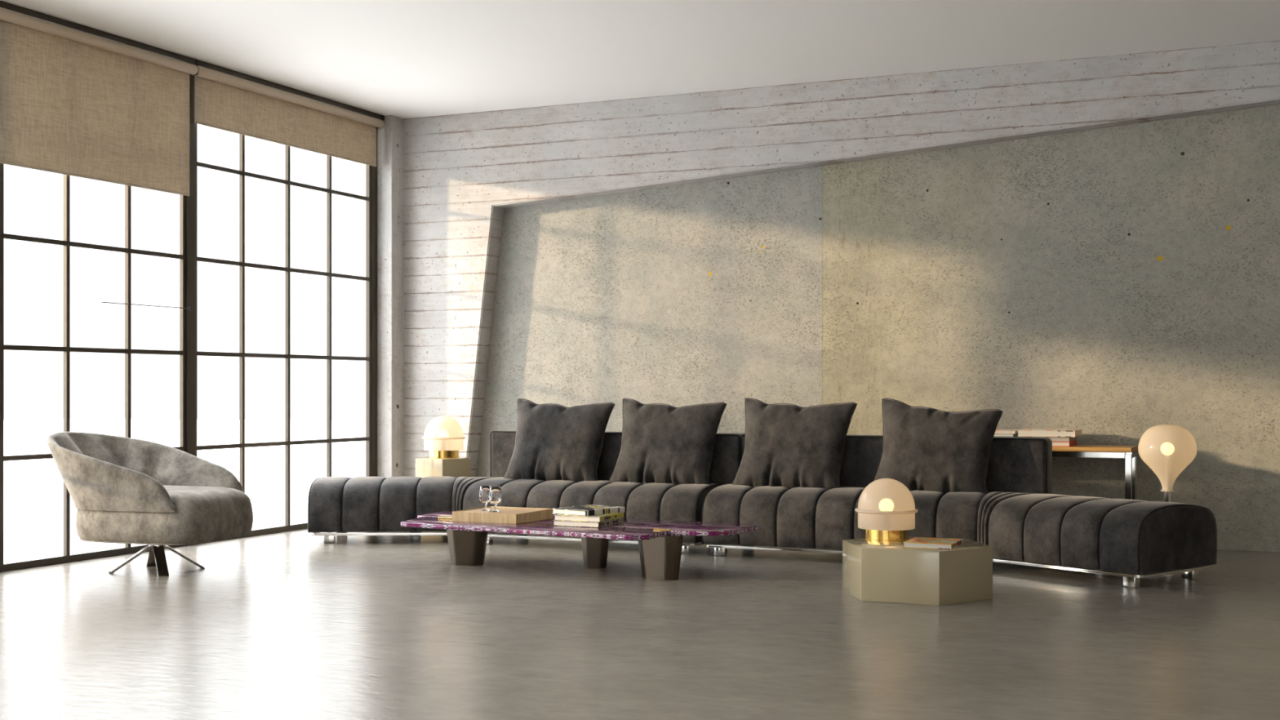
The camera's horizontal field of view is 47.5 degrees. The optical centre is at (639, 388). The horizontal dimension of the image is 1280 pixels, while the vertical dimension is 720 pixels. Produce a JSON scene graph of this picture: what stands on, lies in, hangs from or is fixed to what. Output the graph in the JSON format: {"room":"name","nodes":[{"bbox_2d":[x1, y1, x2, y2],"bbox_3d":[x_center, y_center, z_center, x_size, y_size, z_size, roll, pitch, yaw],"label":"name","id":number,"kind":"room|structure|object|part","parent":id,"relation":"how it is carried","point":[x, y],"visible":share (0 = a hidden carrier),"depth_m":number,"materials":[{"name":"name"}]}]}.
{"room":"living room","nodes":[
{"label":"living room","id":0,"kind":"room"},
{"bbox_2d":[0,0,384,120],"bbox_3d":[-4.266,-2.072,6.340,0.268,0.035,10.680,0,0,24],"label":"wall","id":1,"kind":"structure","parent":0,"point":[4,5],"depth_m":9.05,"materials":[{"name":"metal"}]},
{"bbox_2d":[0,163,0,572],"bbox_3d":[-3.516,-0.545,7.897,0.062,3.090,0.070,0,0,24],"label":"trim","id":2,"kind":"structure","parent":1,"relation":"attached to","point":[0,163],"depth_m":7.91,"materials":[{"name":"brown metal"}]},
{"bbox_2d":[0,163,186,572],"bbox_3d":[-3.197,-0.527,8.594,0.026,3.055,1.462,0,0,24],"label":"window","id":3,"kind":"structure","parent":1,"relation":"in","point":[128,548],"depth_m":8.40,"materials":[{"name":"brown metal"}]},
{"bbox_2d":[101,302,193,311],"bbox_3d":[-3.015,-0.508,8.924,0.026,0.024,0.780,0,0,24],"label":"rod","id":4,"kind":"object","parent":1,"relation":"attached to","point":[191,308],"visible":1,"depth_m":8.97,"materials":[{"name":"black metal"}]},
{"bbox_3d":[-3.012,-0.508,8.912,0.006,0.006,0.760,0,0,24],"label":"rod","id":5,"kind":"part","parent":4,"relation":"part of","materials":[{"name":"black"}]},
{"bbox_2d":[186,73,195,546],"bbox_3d":[-2.888,-0.545,9.298,0.062,3.090,0.075,0,0,24],"label":"trim","id":6,"kind":"structure","parent":1,"relation":"attached to","point":[190,200],"depth_m":9.28,"materials":[{"name":"brown metal"}]},
{"bbox_2d":[195,123,371,542],"bbox_3d":[-2.465,-0.527,10.226,0.026,3.055,1.965,0,0,24],"label":"window","id":7,"kind":"structure","parent":1,"relation":"in","point":[287,269],"depth_m":10.20,"materials":[{"name":"brown metal"}]},
{"bbox_2d":[192,59,383,166],"bbox_3d":[-2.398,-1.889,10.185,0.064,0.397,2.065,0,0,24],"label":"roller blind","id":8,"kind":"object","parent":7,"relation":"attached to","point":[222,101],"visible":1,"depth_m":10.07,"materials":[{"name":"beige fabric"}]},
{"bbox_2d":[365,127,377,476],"bbox_3d":[-2.056,-0.545,11.163,0.054,3.090,0.080,0,0,24],"label":"trim","id":9,"kind":"structure","parent":1,"relation":"attached to","point":[374,169],"depth_m":11.15,"materials":[{"name":"brown metal"}]},
{"bbox_2d":[355,115,404,478],"bbox_3d":[-2.011,-0.545,11.286,0.335,3.090,0.190,0,0,24],"label":"wall","id":10,"kind":"structure","parent":0,"point":[390,138],"depth_m":11.18,"materials":[{"name":"concrete"}]},
{"bbox_2d":[0,528,1279,719],"bbox_3d":[-0.092,1.060,3.669,10.170,0.120,13.220,0,0,24],"label":"floor","id":11,"kind":"structure","parent":0,"point":[291,624],"depth_m":5.82,"materials":[{"name":"grey concrete"}]},
{"bbox_2d":[46,431,253,576],"bbox_3d":[-2.729,0.621,8.007,1.061,0.758,0.843,0,0,17],"label":"swivel armchair","id":12,"kind":"object","parent":11,"relation":"on","point":[122,490],"visible":1,"depth_m":7.72,"materials":[{"name":"beige fabric"}]},
{"bbox_3d":[-2.759,0.925,7.927,0.250,0.150,0.054,0,0,-26],"label":"blade","id":13,"kind":"part","parent":12,"relation":"part of","materials":[{"name":"silver metal"}]},
{"bbox_3d":[-2.701,0.925,8.094,0.054,0.150,0.250,0,0,-26],"label":"blade","id":14,"kind":"part","parent":12,"relation":"part of","materials":[{"name":"silver metal"}]},
{"bbox_3d":[-2.592,0.925,7.869,0.054,0.150,0.250,0,0,-26],"label":"blade","id":15,"kind":"part","parent":12,"relation":"part of","materials":[{"name":"silver metal"}]},
{"bbox_3d":[-2.632,0.678,7.977,0.858,0.280,0.698,0,0,17],"label":"seat","id":16,"kind":"part","parent":12,"relation":"part of","materials":[{"name":"beige fabric"}]},
{"bbox_3d":[-2.534,0.925,8.036,0.250,0.150,0.054,0,0,-26],"label":"blade","id":17,"kind":"part","parent":12,"relation":"part of","materials":[{"name":"silver metal"}]},
{"bbox_2d":[415,456,471,478],"bbox_3d":[-1.419,0.750,10.522,0.450,0.500,0.391,0,0,24],"label":"table","id":18,"kind":"object","parent":11,"relation":"on","point":[460,466],"visible":0.39,"depth_m":10.36,"materials":[{"name":"beige paint"}]},
{"bbox_2d":[422,415,465,458],"bbox_3d":[-1.419,0.348,10.522,0.311,0.303,0.311,0,0,24],"label":"table lamp","id":19,"kind":"object","parent":18,"relation":"on","point":[442,437],"visible":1,"depth_m":10.42,"materials":[{"name":"white glass"}]},
{"bbox_2d":[307,430,745,554],"bbox_3d":[-0.767,0.642,9.457,2.965,0.716,0.971,0,0,15],"label":"sectional sofa","id":20,"kind":"object","parent":11,"relation":"on","point":[341,505],"visible":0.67,"depth_m":9.32,"materials":[{"name":"grey fabric"}]},
{"bbox_3d":[-2.010,0.972,9.427,0.072,0.057,0.044,0,0,-2],"label":"sofa leg","id":21,"kind":"part","parent":20,"relation":"part of","materials":[{"name":"silver metal"}]},
{"bbox_3d":[-1.673,0.937,9.685,0.905,0.014,0.672,0,0,-2],"label":"rail","id":22,"kind":"part","parent":20,"relation":"part of","materials":[{"name":"silver metal"}]},
{"bbox_2d":[307,476,457,532],"bbox_3d":[-1.683,0.754,9.685,0.925,0.336,0.726,0,0,-2],"label":"cushion","id":23,"kind":"object","parent":20,"relation":"on","point":[335,504],"depth_m":9.34,"materials":[{"name":"grey fabric"}]},
{"bbox_3d":[-0.989,0.972,9.380,0.072,0.057,0.044,0,0,24],"label":"sofa leg","id":24,"kind":"part","parent":20,"relation":"part of","materials":[{"name":"silver metal"}]},
{"bbox_2d":[503,398,614,482],"bbox_3d":[-0.532,0.337,9.429,0.754,0.539,0.242,0,0,26],"label":"throw pillow","id":25,"kind":"object","parent":20,"relation":"on","point":[553,442],"visible":1,"depth_m":9.35,"materials":[{"name":"grey fabric"}]},
{"bbox_2d":[462,476,719,542],"bbox_3d":[-0.258,0.754,9.321,1.622,0.336,0.726,0,0,24],"label":"seat cushion","id":26,"kind":"object","parent":20,"relation":"on","point":[653,500],"depth_m":9.01,"materials":[{"name":"grey fabric"}]},
{"bbox_3d":[-0.266,0.937,9.324,1.605,0.014,0.672,0,0,24],"label":"rail","id":27,"kind":"part","parent":20,"relation":"part of","materials":[{"name":"silver metal"}]},
{"bbox_3d":[-0.148,0.456,9.477,1.775,0.344,0.225,0,0,24],"label":"backrest","id":28,"kind":"part","parent":20,"relation":"part of","materials":[{"name":"grey fabric"}]},
{"bbox_2d":[608,398,726,484],"bbox_3d":[0.166,0.335,9.116,0.753,0.543,0.242,0,0,26],"label":"throw pillow","id":29,"kind":"object","parent":20,"relation":"on","point":[661,442],"visible":0.99,"depth_m":9.04,"materials":[{"name":"grey fabric"}]},
{"bbox_3d":[0.271,0.972,8.816,0.072,0.057,0.044,0,0,24],"label":"sofa leg","id":30,"kind":"part","parent":20,"relation":"part of","materials":[{"name":"silver metal"}]},
{"bbox_2d":[400,511,759,580],"bbox_3d":[-0.418,0.870,8.046,2.068,0.260,0.935,0,0,24],"label":"coffee table","id":31,"kind":"object","parent":11,"relation":"on","point":[660,541],"visible":0.84,"depth_m":7.83,"materials":[{"name":"stone"}]},
{"bbox_3d":[-0.980,0.884,8.264,0.244,0.232,0.139,0,0,12],"label":"leg","id":32,"kind":"part","parent":31,"relation":"part of","materials":[{"name":"brown metal"}]},
{"bbox_2d":[452,506,552,524],"bbox_3d":[-0.776,0.717,8.255,0.416,0.054,0.410,0,0,26],"label":"wooden tray","id":33,"kind":"object","parent":31,"relation":"on","point":[508,515],"visible":0.97,"depth_m":8.13,"materials":[{"name":"brown wood"}]},
{"bbox_2d":[479,485,490,511],"bbox_3d":[-0.881,0.626,8.302,0.077,0.138,0.077,0,0,24],"label":"glass","id":34,"kind":"object","parent":33,"relation":"on","point":[484,490],"visible":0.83,"depth_m":8.27,"materials":[{"name":"clear glass"}]},
{"bbox_2d":[488,486,502,511],"bbox_3d":[-0.817,0.626,8.219,0.077,0.138,0.077,0,0,24],"label":"glass","id":35,"kind":"object","parent":33,"relation":"on","point":[495,496],"visible":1,"depth_m":8.19,"materials":[{"name":"clear glass"}]},
{"bbox_2d":[552,517,623,527],"bbox_3d":[-0.281,0.730,7.989,0.276,0.028,0.320,0,0,24],"label":"book","id":36,"kind":"object","parent":31,"relation":"on","point":[568,523],"visible":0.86,"depth_m":7.86,"materials":[{"name":"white paper"}]},
{"bbox_2d":[554,512,623,522],"bbox_3d":[-0.278,0.701,7.991,0.276,0.028,0.315,0,0,24],"label":"book","id":37,"kind":"object","parent":36,"relation":"on","point":[602,517],"visible":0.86,"depth_m":7.87,"materials":[{"name":"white paper"}]},
{"bbox_2d":[552,504,625,515],"bbox_3d":[-0.283,0.672,8.034,0.245,0.029,0.330,0,0,39],"label":"book","id":38,"kind":"object","parent":37,"relation":"on","point":[591,509],"visible":1,"depth_m":7.95,"materials":[{"name":"white paper"}]},
{"bbox_3d":[-0.249,0.884,8.145,0.164,0.232,0.169,0,0,4],"label":"leg","id":39,"kind":"part","parent":31,"relation":"part of","materials":[{"name":"brown metal"}]},
{"bbox_3d":[0.107,0.884,7.656,0.254,0.232,0.139,0,0,30],"label":"leg","id":40,"kind":"part","parent":31,"relation":"part of","materials":[{"name":"brown metal"}]},
{"bbox_2d":[842,536,992,605],"bbox_3d":[1.339,0.875,7.062,0.734,0.250,0.637,0,0,24],"label":"table","id":41,"kind":"object","parent":11,"relation":"on","point":[879,571],"visible":0.93,"depth_m":6.80,"materials":[{"name":"beige paint"}]},
{"bbox_2d":[854,478,918,541],"bbox_3d":[1.226,0.599,7.247,0.311,0.303,0.311,0,0,24],"label":"table lamp","id":42,"kind":"object","parent":41,"relation":"on","point":[886,509],"visible":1,"depth_m":7.14,"materials":[{"name":"beige glass"}]},
{"bbox_2d":[902,537,962,549],"bbox_3d":[1.399,0.738,6.947,0.229,0.024,0.263,0,0,24],"label":"book","id":43,"kind":"object","parent":41,"relation":"on","point":[916,542],"visible":1,"depth_m":6.86,"materials":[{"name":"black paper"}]},
{"bbox_2d":[702,434,1217,587],"bbox_3d":[1.735,0.642,8.316,2.894,0.716,0.991,0,0,34],"label":"sectional sofa","id":44,"kind":"object","parent":11,"relation":"on","point":[1020,516],"visible":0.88,"depth_m":8.03,"materials":[{"name":"grey fabric"}]},
{"bbox_3d":[0.483,0.972,8.721,0.072,0.057,0.044,0,0,24],"label":"sofa leg","id":45,"kind":"part","parent":44,"relation":"part of","materials":[{"name":"silver metal"}]},
{"bbox_3d":[1.256,0.937,8.642,1.615,0.014,0.672,0,0,24],"label":"rail","id":46,"kind":"part","parent":44,"relation":"part of","materials":[{"name":"silver metal"}]},
{"bbox_2d":[731,398,857,489],"bbox_3d":[0.923,0.333,8.777,0.753,0.548,0.243,0,0,26],"label":"throw pillow","id":47,"kind":"object","parent":44,"relation":"on","point":[787,445],"visible":1,"depth_m":8.71,"materials":[{"name":"grey fabric"}]},
{"bbox_2d":[702,484,989,550],"bbox_3d":[1.250,0.754,8.645,1.632,0.336,0.726,0,0,24],"label":"seat cushion","id":48,"kind":"object","parent":44,"relation":"on","point":[804,517],"depth_m":8.40,"materials":[{"name":"grey fabric"}]},
{"bbox_3d":[1.510,0.456,8.734,1.848,0.344,0.225,0,0,24],"label":"backrest","id":49,"kind":"part","parent":44,"relation":"part of","materials":[{"name":"grey fabric"}]},
{"bbox_2d":[873,398,1003,493],"bbox_3d":[1.709,0.333,8.426,0.741,0.551,0.240,0,0,29],"label":"throw pillow","id":50,"kind":"object","parent":44,"relation":"on","point":[924,448],"visible":0.94,"depth_m":8.35,"materials":[{"name":"grey fabric"}]},
{"bbox_3d":[2.460,0.937,7.801,0.667,0.014,0.935,0,0,-38],"label":"rail","id":51,"kind":"part","parent":44,"relation":"part of","materials":[{"name":"silver metal"}]},
{"bbox_2d":[988,493,1216,574],"bbox_3d":[2.466,0.754,7.800,0.726,0.336,0.945,0,0,-38],"label":"cushion","id":52,"kind":"object","parent":44,"relation":"on","point":[1133,536],"depth_m":7.51,"materials":[{"name":"grey fabric"}]},
{"bbox_3d":[2.478,0.972,7.344,0.044,0.057,0.072,0,0,-38],"label":"sofa leg","id":53,"kind":"part","parent":44,"relation":"part of","materials":[{"name":"silver metal"}]},
{"bbox_3d":[2.893,0.972,7.666,0.044,0.057,0.072,0,0,-38],"label":"sofa leg","id":54,"kind":"part","parent":44,"relation":"part of","materials":[{"name":"silver metal"}]},
{"bbox_2d":[1052,444,1137,499],"bbox_3d":[2.463,0.680,9.285,1.317,0.640,0.400,0,0,24],"label":"console table","id":55,"kind":"object","parent":11,"relation":"on","point":[1129,453],"visible":0.35,"depth_m":8.95,"materials":[{"name":"brown wood"}]},
{"bbox_2d":[1052,440,1076,446],"bbox_3d":[2.611,0.344,9.208,0.250,0.030,0.330,0,0,24],"label":"book","id":56,"kind":"object","parent":55,"relation":"on","point":[1072,442],"visible":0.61,"depth_m":9.04,"materials":[{"name":"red paper"}]},
{"bbox_2d":[1029,436,1076,441],"bbox_3d":[2.611,0.315,9.208,0.245,0.028,0.330,0,0,24],"label":"book","id":57,"kind":"object","parent":56,"relation":"on","point":[1052,438],"visible":0.55,"depth_m":9.04,"materials":[{"name":"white paper"}]},
{"bbox_2d":[1017,428,1082,437],"bbox_3d":[2.593,0.280,9.204,0.350,0.041,0.331,0,0,24],"label":"book","id":58,"kind":"object","parent":57,"relation":"on","point":[1025,432],"visible":1,"depth_m":9.07,"materials":[{"name":"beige paper"}]},
{"bbox_3d":[2.407,0.407,9.134,1.215,0.037,0.038,0,0,24],"label":"frame rail","id":59,"kind":"part","parent":55,"relation":"part of","materials":[{"name":"silver metal"}]},
{"bbox_3d":[2.979,0.700,8.877,0.038,0.600,0.038,0,0,24],"label":"leg","id":60,"kind":"part","parent":55,"relation":"part of","materials":[{"name":"silver metal"}]},
{"bbox_3d":[3.045,0.407,9.026,0.038,0.037,0.287,0,0,24],"label":"frame rail","id":61,"kind":"part","parent":55,"relation":"part of","materials":[{"name":"silver metal"}]},
{"bbox_3d":[3.112,0.700,9.174,0.038,0.600,0.038,0,0,24],"label":"leg","id":62,"kind":"part","parent":55,"relation":"part of","materials":[{"name":"silver metal"}]},
{"bbox_3d":[2.288,0.347,9.331,0.270,0.026,0.320,0,0,24],"label":"book","id":63,"kind":"object","parent":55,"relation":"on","visible":0},
{"bbox_3d":[2.288,0.318,9.331,0.270,0.030,0.320,0,0,24],"label":"book","id":64,"kind":"object","parent":63,"relation":"on","visible":0},
{"bbox_2d":[993,433,1017,436],"bbox_3d":[2.274,0.293,9.337,0.290,0.018,0.320,0,0,24],"label":"book","id":65,"kind":"object","parent":64,"relation":"on","point":[995,434],"visible":0.41,"depth_m":9.16,"materials":[{"name":"grey paper"}]},
{"bbox_2d":[995,429,1017,433],"bbox_3d":[2.283,0.275,9.333,0.290,0.018,0.320,0,0,24],"label":"book","id":66,"kind":"object","parent":65,"relation":"on","point":[997,431],"visible":0.36,"depth_m":9.18,"materials":[{"name":"beige paper"}]},
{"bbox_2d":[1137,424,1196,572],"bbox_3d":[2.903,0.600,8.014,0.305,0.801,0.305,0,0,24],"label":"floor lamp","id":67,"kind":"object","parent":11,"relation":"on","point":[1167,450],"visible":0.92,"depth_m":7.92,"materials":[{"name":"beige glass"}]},
{"bbox_3d":[2.903,0.777,8.014,0.042,0.422,0.042,0,0,24],"label":"lamp stem","id":68,"kind":"part","parent":67,"relation":"part of","materials":[{"name":"silver metal"}]},
{"bbox_3d":[2.903,0.383,8.014,0.305,0.368,0.305,0,0,24],"label":"lamp shade","id":69,"kind":"part","parent":67,"relation":"part of","materials":[{"name":"beige glass"}]},
{"bbox_2d":[0,0,1279,119],"bbox_3d":[-0.092,-2.150,3.669,10.170,0.120,13.220,0,0,24],"label":"ceiling","id":70,"kind":"structure","parent":0,"point":[402,59],"depth_m":8.72,"materials":[{"name":"white paint"}]},
{"bbox_2d":[0,7,198,195],"bbox_3d":[-3.229,-1.653,8.331,0.064,0.869,2.002,0,0,24],"label":"roller blind","id":71,"kind":"object","parent":70,"relation":"hanging from","point":[73,102],"visible":1,"depth_m":8.46,"materials":[{"name":"beige fabric"}]},
{"bbox_2d":[476,104,1279,551],"bbox_3d":[2.532,-0.545,9.583,10.020,3.090,0.120,0,0,24],"label":"wall","id":72,"kind":"structure","parent":0,"point":[1113,284],"depth_m":9.68,"materials":[{"name":"concrete"}]},
{"bbox_2d":[404,40,1279,476],"bbox_3d":[2.564,-0.545,9.409,9.820,3.090,0.168,0,0,24],"label":"wall frame","id":73,"kind":"object","parent":72,"relation":"attached to","point":[462,171],"visible":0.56,"depth_m":10.36,"materials":[{"name":"concrete"}]},
{"label":"outside","id":74,"kind":"structure","parent":0,"visible":0},
{"bbox_2d":[4,417,355,563],"bbox_3d":[-30.422,1.675,13.640,53.320,0.150,120.000,0,0,24],"label":"ground","id":75,"kind":"structure","parent":74,"point":[33,489],"depth_m":29.54,"materials":[{"name":"grey"}]}
]}

